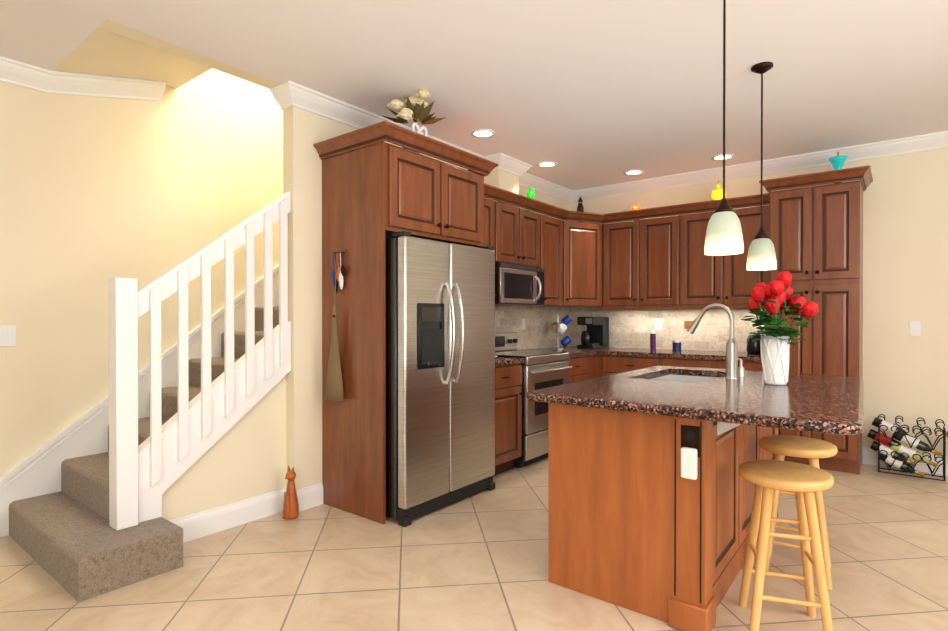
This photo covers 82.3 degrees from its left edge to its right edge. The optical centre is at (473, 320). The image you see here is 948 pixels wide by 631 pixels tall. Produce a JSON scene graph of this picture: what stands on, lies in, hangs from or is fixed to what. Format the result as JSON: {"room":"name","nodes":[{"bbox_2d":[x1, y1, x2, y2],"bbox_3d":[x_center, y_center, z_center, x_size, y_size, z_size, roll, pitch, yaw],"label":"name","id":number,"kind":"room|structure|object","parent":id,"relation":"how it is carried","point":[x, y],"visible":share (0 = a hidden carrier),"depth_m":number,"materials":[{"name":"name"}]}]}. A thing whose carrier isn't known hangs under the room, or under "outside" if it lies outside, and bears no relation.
{"room":"kitchen","nodes":[
{"label":"kitchen","id":0,"kind":"room"},
{"bbox_2d":[51,27,198,82],"bbox_3d":[-1.971,-1.593,3.205,0.985,0.240,0.660,0,0,38],"label":"ceiling slope","id":1,"kind":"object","parent":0,"point":[101,51],"visible":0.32,"depth_m":3.19,"materials":[{"name":"paint"}]},
{"bbox_2d":[0,68,282,476],"bbox_3d":[-2.432,-0.775,3.501,0.100,4.000,8.870,0,0,38],"label":"wall","id":2,"kind":"structure","parent":0,"point":[96,193],"depth_m":3.47,"materials":[{"name":"paint"}]},
{"bbox_2d":[0,326,15,346],"bbox_3d":[-2.698,0.087,3.080,0.009,0.120,0.150,0,0,38],"label":"switch plate","id":3,"kind":"object","parent":2,"relation":"attached to","point":[7,336],"depth_m":3.11,"materials":[{"name":"white plastic"}]},
{"bbox_2d":[0,56,166,100],"bbox_3d":[-3.582,-1.487,1.877,0.092,0.260,4.700,0,0,38],"label":"crown molding","id":4,"kind":"structure","parent":2,"relation":"attached to","point":[19,73],"depth_m":3.33,"materials":[{"name":"white wood"}]},
{"bbox_2d":[0,264,278,536],"bbox_3d":[-1.877,-0.007,4.106,0.032,2.456,2.900,0,0,38],"label":"trim","id":5,"kind":"structure","parent":2,"relation":"attached to","point":[37,472],"depth_m":3.41,"materials":[{"name":"white wood"}]},
{"bbox_2d":[166,64,211,88],"bbox_3d":[-1.743,-2.205,3.491,0.985,1.140,0.081,0,0,38],"label":"wall","id":6,"kind":"structure","parent":0,"point":[188,76],"depth_m":3.63,"materials":[{"name":"paint"}]},
{"bbox_2d":[162,375,285,520],"bbox_3d":[-1.470,0.774,3.221,0.030,0.905,0.778,0,0,38],"label":"wall","id":7,"kind":"structure","parent":0,"point":[243,457],"depth_m":3.28,"materials":[{"name":"paint"}]},
{"bbox_2d":[169,483,322,542],"bbox_3d":[-1.353,1.156,3.267,0.101,0.140,0.991,0,0,38],"label":"baseboard","id":8,"kind":"structure","parent":7,"relation":"attached to","point":[210,521],"depth_m":3.26,"materials":[{"name":"white wood"}]},
{"bbox_2d":[99,19,569,489],"bbox_3d":[-0.378,-0.781,4.534,0.115,4.000,4.710,0,0,38],"label":"wall","id":9,"kind":"structure","parent":0,"point":[304,131],"depth_m":3.52,"materials":[{"name":"paint"}]},
{"bbox_2d":[138,321,290,522],"bbox_3d":[-1.487,0.518,3.154,0.085,1.036,0.898,0,0,38],"label":"trim","id":10,"kind":"structure","parent":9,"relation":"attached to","point":[174,469],"depth_m":3.03,"materials":[{"name":"white wood"}]},
{"bbox_2d":[274,80,485,158],"bbox_3d":[-0.536,-1.425,4.179,0.120,0.108,2.087,0,0,38],"label":"crown molding","id":11,"kind":"structure","parent":9,"relation":"attached to","point":[287,94],"depth_m":3.59,"materials":[{"name":"white wood"}]},
{"bbox_2d":[484,198,499,296],"bbox_3d":[-0.105,-0.581,4.502,0.349,0.870,0.493,0,0,38],"label":"upper cabinet","id":12,"kind":"object","parent":9,"relation":"attached to","point":[491,208],"depth_m":4.55,"materials":[{"name":"brown wood"}]},
{"bbox_2d":[500,203,543,267],"bbox_3d":[0.274,-0.762,4.984,0.349,0.515,0.735,0,0,38],"label":"upper cabinet","id":13,"kind":"object","parent":9,"relation":"attached to","point":[521,230],"depth_m":4.90,"materials":[{"name":"brown wood"}]},
{"bbox_2d":[495,262,543,305],"bbox_3d":[0.317,-0.322,4.954,0.458,0.353,0.721,0,0,38],"label":"microwave","id":14,"kind":"object","parent":13,"relation":"attached to","point":[518,285],"visible":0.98,"depth_m":4.79,"materials":[{"name":"grey metal"}]},
{"bbox_2d":[525,187,533,211],"bbox_3d":[0.549,-1.166,5.335,0.100,0.288,0.110,0,0,38],"label":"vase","id":15,"kind":"object","parent":13,"relation":"on","point":[530,193],"visible":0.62,"depth_m":5.30,"materials":[{"name":"green glass"}]},
{"bbox_2d":[521,319,524,329],"bbox_3d":[0.506,0.035,5.548,0.006,0.115,0.070,0,0,38],"label":"switch plate","id":16,"kind":"object","parent":9,"relation":"attached to","point":[522,320],"depth_m":5.54,"materials":[{"name":"white plastic"}]},
{"bbox_2d":[495,305,570,349],"bbox_3d":[0.366,0.063,5.383,0.011,0.470,2.461,0,0,38],"label":"tile backsplash","id":17,"kind":"structure","parent":9,"relation":"attached to","point":[538,333],"depth_m":5.69,"materials":[{"name":"beige tile"}]},
{"bbox_2d":[519,176,573,201],"bbox_3d":[0.706,-1.435,5.739,0.095,0.108,1.243,0,0,38],"label":"crown molding","id":18,"kind":"structure","parent":9,"relation":"attached to","point":[541,185],"depth_m":5.87,"materials":[{"name":"white paint"}]},
{"bbox_2d":[533,215,563,305],"bbox_3d":[0.637,-0.587,5.447,0.349,0.870,0.441,0,0,38],"label":"upper cabinet","id":19,"kind":"object","parent":9,"relation":"attached to","point":[553,272],"depth_m":5.36,"materials":[{"name":"brown wood"}]},
{"bbox_2d":[544,221,601,306],"bbox_3d":[1.102,-0.590,5.863,0.567,0.870,0.787,0,0,38],"label":"upper cabinet","id":20,"kind":"object","parent":9,"relation":"attached to","point":[567,256],"depth_m":5.57,"materials":[{"name":"brown wood"}]},
{"bbox_2d":[577,197,583,211],"bbox_3d":[1.153,-1.190,5.878,0.088,0.328,0.088,0,0,38],"label":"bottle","id":21,"kind":"object","parent":20,"relation":"on","point":[580,207],"visible":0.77,"depth_m":5.85,"materials":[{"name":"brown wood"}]},
{"bbox_2d":[584,222,602,305],"bbox_3d":[1.128,-0.590,5.621,0.234,0.866,0.427,0,0,38],"label":"upper cabinet","id":22,"kind":"object","parent":9,"relation":"attached to","point":[593,232],"depth_m":5.66,"materials":[{"name":"brown wood"}]},
{"bbox_2d":[0,457,947,630],"bbox_3d":[0.242,1.267,1.478,7.220,0.060,9.370,0,0,38],"label":"floor","id":23,"kind":"structure","parent":0,"point":[477,561],"depth_m":2.59,"materials":[{"name":"tile"}]},
{"bbox_2d":[9,306,278,601],"bbox_3d":[-1.117,-0.109,4.104,1.190,2.660,3.495,0,0,38],"label":"carpeted stairs","id":24,"kind":"structure","parent":23,"relation":"on","point":[72,542],"depth_m":2.74,"materials":[{"name":"carpet"}]},
{"bbox_2d":[108,191,289,530],"bbox_3d":[-1.496,0.104,3.095,0.100,1.864,0.998,0,0,38],"label":"rail","id":25,"kind":"object","parent":24,"relation":"on","point":[129,303],"visible":0.98,"depth_m":2.93,"materials":[{"name":"white wood"}]},
{"bbox_2d":[282,465,298,519],"bbox_3d":[-1.144,1.065,3.380,0.109,0.322,0.093,0,0,38],"label":"statue","id":26,"kind":"object","parent":23,"relation":"on","point":[290,507],"visible":1,"depth_m":3.35,"materials":[{"name":"orange ceramic"}]},
{"bbox_2d":[313,121,498,523],"bbox_3d":[-0.437,0.029,3.809,0.687,2.388,1.132,0,0,38],"label":"tall cabinet","id":27,"kind":"object","parent":23,"relation":"on","point":[377,190],"visible":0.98,"depth_m":3.44,"materials":[{"name":"brown wood"}]},
{"bbox_2d":[324,249,345,400],"bbox_3d":[-0.893,0.023,3.477,0.180,0.965,0.084,0,0,38],"label":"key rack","id":28,"kind":"object","parent":27,"relation":"attached to","point":[334,390],"visible":0.98,"depth_m":3.46,"materials":[{"name":"brown wood"}]},
{"bbox_2d":[381,89,445,153],"bbox_3d":[-0.378,-1.311,3.499,0.328,0.470,0.336,0,0,38],"label":"flower arrangement","id":29,"kind":"object","parent":27,"relation":"on","point":[417,107],"visible":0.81,"depth_m":3.47,"materials":[{"name":"white plant"}]},
{"bbox_2d":[385,231,494,526],"bbox_3d":[-0.374,0.343,3.765,0.790,1.760,0.920,0,0,38],"label":"fridge","id":30,"kind":"object","parent":23,"relation":"on","point":[440,374],"visible":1,"depth_m":3.43,"materials":[{"name":"grey metal"}]},
{"bbox_2d":[493,364,523,475],"bbox_3d":[0.001,0.783,4.426,0.619,0.872,0.498,0,0,38],"label":"base cabinet","id":31,"kind":"object","parent":23,"relation":"on","point":[509,393],"depth_m":4.28,"materials":[{"name":"brown wood"}]},
{"bbox_2d":[495,357,523,366],"bbox_3d":[0.009,0.325,4.419,0.637,0.040,0.500,0,0,38],"label":"countertop","id":32,"kind":"structure","parent":31,"relation":"on","point":[499,361],"depth_m":4.29,"materials":[{"name":"stone"}]},
{"bbox_2d":[495,332,571,467],"bbox_3d":[0.424,0.666,4.875,0.697,1.100,0.721,0,0,38],"label":"range","id":33,"kind":"object","parent":23,"relation":"on","point":[543,369],"visible":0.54,"depth_m":4.59,"materials":[{"name":"grey metal"}]},
{"bbox_2d":[566,355,596,382],"bbox_3d":[0.802,0.777,5.447,0.619,0.872,0.631,0,0,38],"label":"base cabinet","id":34,"kind":"object","parent":23,"relation":"on","point":[583,367],"depth_m":5.28,"materials":[{"name":"brown wood"}]},
{"bbox_2d":[528,348,595,357],"bbox_3d":[0.789,0.319,5.413,0.637,0.040,0.571,0,0,38],"label":"countertop","id":35,"kind":"structure","parent":34,"relation":"on","point":[574,351],"depth_m":5.43,"materials":[{"name":"stone"}]},
{"bbox_2d":[605,355,660,375],"bbox_3d":[1.700,0.776,5.508,0.559,0.872,0.620,0,0,38],"label":"base cabinet","id":36,"kind":"object","parent":23,"relation":"on","point":[614,364],"depth_m":5.28,"materials":[{"name":"brown wood"}]},
{"bbox_2d":[548,403,777,630],"bbox_3d":[1.153,0.799,2.918,0.859,0.858,1.659,0,0,38],"label":"base cabinet","id":37,"kind":"object","parent":23,"relation":"on","point":[649,515],"visible":0.69,"depth_m":2.32,"materials":[{"name":"brown wood"}]},
{"bbox_2d":[526,366,863,434],"bbox_3d":[1.285,0.349,2.834,1.292,0.040,1.792,0,0,38],"label":"countertop","id":38,"kind":"structure","parent":37,"relation":"on","point":[825,404],"depth_m":2.38,"materials":[{"name":"stone"}]},
{"bbox_2d":[653,303,744,382],"bbox_3d":[1.308,0.238,3.248,0.535,0.679,0.752,0,0,38],"label":"sink faucet","id":39,"kind":"object","parent":38,"relation":"in","point":[734,370],"visible":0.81,"depth_m":3.10,"materials":[{"name":"silver metal"}]},
{"bbox_2d":[741,271,818,384],"bbox_3d":[1.562,0.038,2.790,0.366,0.581,0.335,0,0,38],"label":"vase","id":40,"kind":"object","parent":38,"relation":"on","point":[775,296],"visible":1,"depth_m":2.76,"materials":[{"name":"white"}]},
{"bbox_2d":[661,357,712,367],"bbox_3d":[2.100,0.778,5.194,0.459,0.872,0.620,0,0,38],"label":"base cabinet","id":41,"kind":"object","parent":23,"relation":"on","point":[679,362],"depth_m":4.94,"materials":[{"name":"brown wood"}]},
{"bbox_2d":[551,346,761,361],"bbox_3d":[1.767,0.319,5.427,2.158,0.040,0.659,0,0,38],"label":"countertop","id":42,"kind":"structure","parent":41,"relation":"on","point":[664,353],"depth_m":5.15,"materials":[{"name":"stone"}]},
{"bbox_2d":[551,315,571,349],"bbox_3d":[0.892,0.117,5.673,0.257,0.360,0.231,0,0,38],"label":"mug tree","id":43,"kind":"object","parent":42,"relation":"on","point":[560,329],"visible":1,"depth_m":5.65,"materials":[{"name":"silver metal"}]},
{"bbox_2d":[577,317,608,348],"bbox_3d":[1.283,0.126,5.859,0.203,0.340,0.320,0,0,-20],"label":"coffee maker","id":44,"kind":"object","parent":42,"relation":"on","point":[595,335],"visible":1,"depth_m":5.76,"materials":[{"name":"black plastic"}]},
{"bbox_2d":[650,330,655,349],"bbox_3d":[1.808,0.198,5.474,0.051,0.200,0.052,0,0,32],"label":"bottle","id":45,"kind":"object","parent":42,"relation":"on","point":[652,335],"depth_m":5.46,"materials":[{"name":"purple plastic"}]},
{"bbox_2d":[672,341,681,350],"bbox_3d":[2.002,0.249,5.348,0.087,0.100,0.087,0,0,26],"label":"bottle","id":46,"kind":"object","parent":42,"relation":"on","point":[676,345],"depth_m":5.31,"materials":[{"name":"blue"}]},
{"bbox_2d":[746,334,760,354],"bbox_3d":[2.539,0.208,4.900,0.138,0.185,0.138,0,0,26],"label":"bottle","id":47,"kind":"object","parent":42,"relation":"on","point":[753,348],"depth_m":4.85,"materials":[{"name":"black glass"}]},
{"bbox_2d":[709,360,762,370],"bbox_3d":[2.466,0.780,4.906,0.472,0.872,0.620,0,0,38],"label":"base cabinet","id":48,"kind":"object","parent":23,"relation":"on","point":[717,364],"depth_m":4.63,"materials":[{"name":"brown wood"}]},
{"bbox_2d":[738,460,833,630],"bbox_3d":[1.247,0.916,2.181,0.367,0.637,0.367,0,0,38],"label":"stool","id":49,"kind":"object","parent":23,"relation":"on","point":[804,482],"visible":1,"depth_m":2.11,"materials":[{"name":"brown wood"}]},
{"bbox_2d":[758,435,837,589],"bbox_3d":[1.587,0.914,2.668,0.336,0.637,0.336,0,0,38],"label":"stool","id":50,"kind":"object","parent":23,"relation":"on","point":[812,450],"visible":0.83,"depth_m":2.59,"materials":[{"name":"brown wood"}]},
{"bbox_2d":[759,165,872,473],"bbox_3d":[2.896,0.014,4.599,0.762,2.408,0.565,0,0,38],"label":"pantry cabinet","id":51,"kind":"object","parent":23,"relation":"on","point":[816,235],"visible":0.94,"depth_m":4.38,"materials":[{"name":"brown wood"}]},
{"bbox_2d":[828,152,847,183],"bbox_3d":[3.027,-1.254,4.508,0.140,0.303,0.133,0,0,38],"label":"glass vase","id":52,"kind":"object","parent":51,"relation":"on","point":[837,162],"visible":0.58,"depth_m":4.48,"materials":[{"name":"teal glass"}]},
{"bbox_2d":[867,414,945,480],"bbox_3d":[3.412,0.992,4.296,0.486,0.457,0.130,0,0,38],"label":"wine rack","id":53,"kind":"object","parent":23,"relation":"on","point":[895,453],"visible":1,"depth_m":4.28,"materials":[{"name":"black metal"}]},
{"bbox_2d":[0,0,947,190],"bbox_3d":[0.242,-1.512,1.461,6.820,0.100,8.970,0,0,38],"label":"ceiling","id":54,"kind":"structure","parent":0,"point":[584,94],"depth_m":3.09,"materials":[{"name":"white paint"}]},
{"bbox_2d":[471,129,494,137],"bbox_3d":[0.071,-1.475,4.273,0.195,0.007,0.195,0,0,-7],"label":"recessed light","id":55,"kind":"object","parent":54,"relation":"in","point":[483,133],"depth_m":4.27,"materials":[{"name":"white"}]},
{"bbox_2d":[486,153,533,179],"bbox_3d":[0.351,-1.430,5.019,0.117,0.108,0.514,0,0,38],"label":"crown molding","id":56,"kind":"structure","parent":54,"relation":"attached to","point":[506,163],"depth_m":4.99,"materials":[{"name":"white wood"}]},
{"bbox_2d":[537,161,557,167],"bbox_3d":[0.694,-1.481,5.133,0.195,0.007,0.195,0,0,-7],"label":"recessed light","id":57,"kind":"object","parent":54,"relation":"in","point":[545,164],"depth_m":5.14,"materials":[{"name":"white"}]},
{"bbox_2d":[624,169,643,174],"bbox_3d":[1.597,-1.483,5.418,0.195,0.007,0.195,0,0,-7],"label":"recessed light","id":58,"kind":"object","parent":54,"relation":"in","point":[630,172],"depth_m":5.42,"materials":[{"name":"white"}]},
{"bbox_2d":[711,154,734,160],"bbox_3d":[2.252,-1.479,4.902,0.195,0.007,0.195,0,0,-7],"label":"recessed light","id":59,"kind":"object","parent":54,"relation":"in","point":[719,157],"depth_m":4.90,"materials":[{"name":"white"}]},
{"bbox_2d":[704,0,743,254],"bbox_3d":[1.086,-0.880,2.354,0.157,1.174,0.157,0,0,38],"label":"pendant lamp","id":60,"kind":"object","parent":54,"relation":"hanging from","point":[724,235],"visible":1,"depth_m":2.32,"materials":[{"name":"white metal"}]},
{"bbox_2d":[746,62,776,270],"bbox_3d":[1.666,-0.885,3.140,0.157,1.174,0.157,0,0,38],"label":"pendant lamp","id":61,"kind":"object","parent":54,"relation":"hanging from","point":[761,254],"visible":1,"depth_m":3.11,"materials":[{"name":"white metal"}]},
{"bbox_2d":[484,169,518,206],"bbox_3d":[0.253,-1.285,5.096,0.180,0.400,0.330,0,0,38],"label":"wall column","id":62,"kind":"structure","parent":0,"point":[501,179],"depth_m":4.99,"materials":[{"name":"paint"}]},
{"bbox_2d":[570,147,947,456],"bbox_3d":[2.981,-0.184,4.957,6.820,2.800,0.100,0,0,38],"label":"wall","id":63,"kind":"structure","parent":0,"point":[905,244],"depth_m":4.47,"materials":[{"name":"paint"}]},
{"bbox_2d":[601,219,639,306],"bbox_3d":[1.618,-0.589,5.736,0.399,0.870,0.349,0,0,38],"label":"upper cabinet","id":64,"kind":"object","parent":63,"relation":"attached to","point":[621,240],"depth_m":5.59,"materials":[{"name":"brown wood"}]},
{"bbox_2d":[631,203,640,220],"bbox_3d":[1.697,-1.131,5.680,0.100,0.213,0.097,0,0,38],"label":"glass ornament","id":65,"kind":"object","parent":64,"relation":"on","point":[635,207],"visible":0.44,"depth_m":5.65,"materials":[{"name":"orange glass"}]},
{"bbox_2d":[656,319,661,329],"bbox_3d":[1.941,0.034,5.692,0.070,0.115,0.006,0,0,38],"label":"switch plate","id":66,"kind":"object","parent":63,"relation":"attached to","point":[658,321],"depth_m":5.69,"materials":[{"name":"white plastic"}]},
{"bbox_2d":[640,215,679,306],"bbox_3d":[1.931,-0.587,5.491,0.396,0.870,0.349,0,0,38],"label":"upper cabinet","id":67,"kind":"object","parent":63,"relation":"attached to","point":[662,262],"depth_m":5.34,"materials":[{"name":"brown wood"}]},
{"bbox_2d":[571,307,765,351],"bbox_3d":[1.979,0.062,5.674,2.130,0.470,0.011,0,0,38],"label":"tile backsplash","id":68,"kind":"structure","parent":63,"relation":"attached to","point":[631,328],"depth_m":5.63,"materials":[{"name":"beige tile"}]},
{"bbox_2d":[684,321,693,328],"bbox_3d":[2.185,0.043,5.500,0.100,0.080,0.008,0,0,38],"label":"switch plate","id":69,"kind":"object","parent":63,"relation":"attached to","point":[687,324],"depth_m":5.51,"materials":[{"name":"orange plastic"}]},
{"bbox_2d":[680,207,723,306],"bbox_3d":[2.242,-0.586,5.246,0.396,0.870,0.349,0,0,38],"label":"upper cabinet","id":70,"kind":"object","parent":63,"relation":"attached to","point":[701,275],"depth_m":5.13,"materials":[{"name":"brown wood"}]},
{"bbox_2d":[711,181,725,199],"bbox_3d":[2.334,-1.180,5.180,0.140,0.318,0.088,0,0,38],"label":"vase","id":71,"kind":"object","parent":70,"relation":"on","point":[717,194],"visible":0.62,"depth_m":5.16,"materials":[{"name":"yellow glass"}]},
{"bbox_2d":[724,203,769,306],"bbox_3d":[2.555,-0.584,5.001,0.398,0.870,0.349,0,0,38],"label":"upper cabinet","id":72,"kind":"object","parent":63,"relation":"attached to","point":[739,282],"depth_m":4.87,"materials":[{"name":"brown wood"}]},
{"bbox_2d":[574,131,947,201],"bbox_3d":[3.309,-1.428,4.570,5.635,0.108,0.092,0,0,38],"label":"crown molding","id":73,"kind":"structure","parent":63,"relation":"attached to","point":[937,140],"depth_m":4.98,"materials":[{"name":"white"}]},
{"bbox_2d":[862,447,947,474],"bbox_3d":[4.432,1.153,3.752,2.838,0.140,0.016,0,0,38],"label":"baseboard","id":74,"kind":"structure","parent":63,"relation":"attached to","point":[869,456],"depth_m":4.42,"materials":[{"name":"white"}]},
{"bbox_2d":[909,321,920,335],"bbox_3d":[3.590,0.064,4.411,0.075,0.120,0.009,0,0,38],"label":"switch plate","id":75,"kind":"object","parent":63,"relation":"attached to","point":[914,326],"depth_m":4.41,"materials":[{"name":"white plastic"}]}
]}

